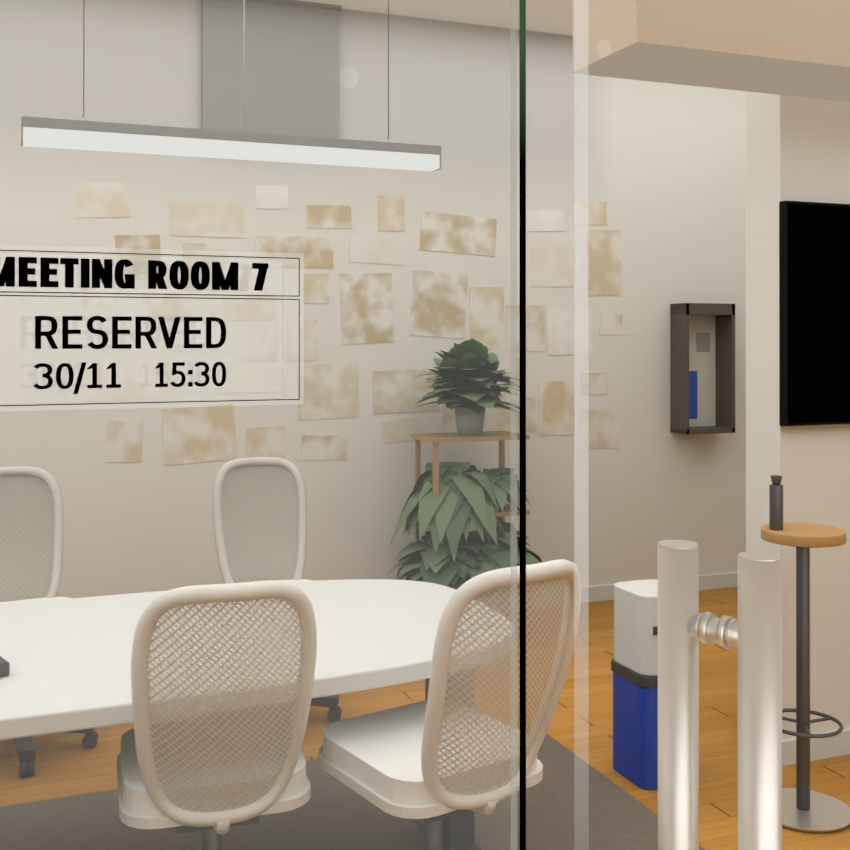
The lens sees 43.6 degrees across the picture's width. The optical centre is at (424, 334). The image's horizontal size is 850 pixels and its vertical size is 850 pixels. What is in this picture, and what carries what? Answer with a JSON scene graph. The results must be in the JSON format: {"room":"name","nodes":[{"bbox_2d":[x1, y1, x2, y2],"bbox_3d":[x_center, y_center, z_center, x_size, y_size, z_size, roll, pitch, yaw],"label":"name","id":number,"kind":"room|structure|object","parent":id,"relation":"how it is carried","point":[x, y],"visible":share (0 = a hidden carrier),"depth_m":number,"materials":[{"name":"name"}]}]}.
{"room":"office corridor","nodes":[
{"label":"office corridor","id":0,"kind":"room"},
{"bbox_2d":[0,0,525,849],"bbox_3d":[-1.362,-0.108,0.334,3.106,3.400,0.016,0,0,-21],"label":"glass wall","id":1,"kind":"structure","parent":0,"point":[512,296],"depth_m":0.83,"materials":[{"name":"clear glass"}]},
{"bbox_2d":[0,249,285,406],"bbox_3d":[-0.228,-0.004,0.788,0.255,0.113,0.001,0,0,-21],"label":"label","id":2,"kind":"object","parent":1,"relation":"attached to","point":[141,330],"visible":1,"depth_m":0.79,"materials":[{"name":"clear plastic"}]},
{"bbox_2d":[0,250,299,405],"bbox_3d":[-0.215,-0.004,0.779,0.259,0.117,0.001,0,0,-21],"label":"label sign","id":3,"kind":"object","parent":1,"relation":"in","point":[104,275],"visible":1,"depth_m":0.78,"materials":[{"name":"black plastic"}]},
{"bbox_2d":[0,0,745,597],"bbox_3d":[-1.230,-0.093,5.602,12.000,3.400,0.120,0,0,-21],"label":"wall","id":4,"kind":"structure","parent":0,"point":[652,128],"depth_m":5.96,"materials":[{"name":"paint"}]},
{"bbox_2d":[201,0,341,138],"bbox_3d":[-0.818,-1.393,5.677,0.760,0.800,0.050,0,0,-21],"label":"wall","id":5,"kind":"structure","parent":4,"relation":"attached to","point":[231,55],"depth_m":5.66,"materials":[{"name":"grey paint"}]},
{"bbox_2d":[73,183,622,465],"bbox_3d":[-0.279,-0.056,5.910,3.197,1.503,0.003,0,0,-21],"label":"sheets","id":6,"kind":"object","parent":4,"relation":"attached to","point":[551,263],"visible":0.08,"depth_m":5.88,"materials":[{"name":"paper"}]},
{"bbox_2d":[581,572,737,602],"bbox_3d":[-0.787,1.562,5.699,9.000,0.090,0.015,0,0,-21],"label":"baseboard","id":7,"kind":"structure","parent":4,"relation":"attached to","point":[605,592],"depth_m":6.68,"materials":[{"name":"white laminate"}]},
{"bbox_2d":[670,303,734,434],"bbox_3d":[1.727,0.210,6.606,0.360,0.800,0.170,0,0,-21],"label":"wall cabinet","id":8,"kind":"object","parent":4,"relation":"attached to","point":[694,331],"depth_m":6.63,"materials":[{"name":"grey metal"}]},
{"bbox_2d":[0,587,849,849],"bbox_3d":[0.070,1.648,2.283,12.000,0.100,9.000,0,0,-21],"label":"floor","id":9,"kind":"structure","parent":0,"point":[718,727],"depth_m":4.16,"materials":[{"name":"brown wood"}]},
{"bbox_2d":[0,466,98,777],"bbox_3d":[-1.595,1.078,4.151,0.571,1.050,0.717,0,0,-27],"label":"chair","id":10,"kind":"object","parent":9,"relation":"on","point":[16,492],"depth_m":4.42,"materials":[{"name":"grey plastic"}]},
{"bbox_2d":[212,457,341,721],"bbox_3d":[-0.661,1.079,4.486,0.571,1.050,0.717,0,0,-17],"label":"chair","id":11,"kind":"object","parent":9,"relation":"on","point":[287,570],"depth_m":4.73,"materials":[{"name":"grey plastic"}]},
{"bbox_2d":[0,733,704,849],"bbox_3d":[-1.228,1.593,2.580,4.400,0.012,2.000,0,0,-21],"label":"rug","id":12,"kind":"object","parent":9,"relation":"on","point":[553,802],"depth_m":3.45,"materials":[{"name":"grey carpet"}]},
{"bbox_2d":[117,580,316,849],"bbox_3d":[-0.531,1.074,2.656,0.569,1.050,0.718,0,0,-17],"label":"chair","id":13,"kind":"object","parent":12,"relation":"on","point":[268,726],"depth_m":2.41,"materials":[{"name":"grey plastic"}]},
{"bbox_2d":[0,579,483,849],"bbox_3d":[-1.273,1.205,2.832,3.140,0.785,1.100,0,0,-21],"label":"meeting table","id":14,"kind":"object","parent":12,"relation":"on","point":[377,673],"depth_m":2.94,"materials":[{"name":"white laminate"}]},
{"bbox_2d":[318,559,581,849],"bbox_3d":[0.045,1.059,2.658,0.550,1.080,0.707,0,0,-34],"label":"chair","id":15,"kind":"object","parent":12,"relation":"on","point":[552,612],"visible":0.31,"depth_m":2.46,"materials":[{"name":"grey plastic"}]},
{"bbox_2d":[389,338,541,589],"bbox_3d":[0.240,0.814,5.681,0.913,1.586,0.720,0,0,-21],"label":"plant stand","id":16,"kind":"object","parent":9,"relation":"on","point":[461,468],"depth_m":5.54,"materials":[{"name":"green plant"}]},
{"bbox_2d":[611,579,657,789],"bbox_3d":[0.823,1.262,3.869,0.220,0.680,0.251,0,0,-21],"label":"bin","id":17,"kind":"object","parent":9,"relation":"on","point":[630,682],"depth_m":3.78,"materials":[{"name":"blue plastic"}]},
{"bbox_2d":[761,475,849,832],"bbox_3d":[1.267,1.038,3.561,0.318,1.128,0.318,0,0,-21],"label":"bar stool","id":18,"kind":"object","parent":9,"relation":"on","point":[803,538],"depth_m":3.54,"materials":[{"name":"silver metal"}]},
{"bbox_2d":[298,0,572,35],"bbox_3d":[0.070,-1.852,2.293,12.000,0.100,9.000,0,0,-21],"label":"ceiling","id":19,"kind":"structure","parent":0,"point":[551,16],"depth_m":5.88,"materials":[{"name":"beige paint"}]},
{"bbox_2d":[21,0,440,171],"bbox_3d":[-0.533,-1.159,3.129,1.226,1.281,0.100,0,0,-21],"label":"linear pendant light","id":20,"kind":"object","parent":19,"relation":"hanging from","point":[251,145],"depth_m":3.08,"materials":[{"name":"silver metal"}]},
{"bbox_2d":[573,0,849,101],"bbox_3d":[3.372,-1.344,4.555,6.000,0.904,0.400,0,0,-21],"label":"ceiling","id":21,"kind":"structure","parent":0,"point":[788,41],"depth_m":3.49,"materials":[{"name":"beige paint"}]},
{"bbox_2d":[745,91,849,765],"bbox_3d":[2.781,-0.096,4.633,3.200,3.400,0.215,0,0,-21],"label":"wall","id":22,"kind":"structure","parent":0,"point":[769,164],"depth_m":4.04,"materials":[{"name":"white paint"}]},
{"bbox_2d":[779,201,849,425],"bbox_3d":[2.025,-0.077,4.219,1.500,0.835,0.040,0,0,-21],"label":"screen","id":23,"kind":"object","parent":22,"relation":"attached to","point":[799,221],"depth_m":3.97,"materials":[{"name":"black glass"}]},
{"bbox_3d":[0.603,-1.341,1.111,1.060,0.930,0.050,0,0,-21],"label":"glass wall","id":24,"kind":"structure","parent":0,"visible":0},
{"bbox_2d":[575,0,849,849],"bbox_3d":[0.457,0.370,1.272,0.135,2.450,0.950,0,0,43],"label":"glass door","id":25,"kind":"structure","parent":24,"relation":"attached to","point":[753,633],"depth_m":1.07,"materials":[{"name":"clear glass"}]}
]}

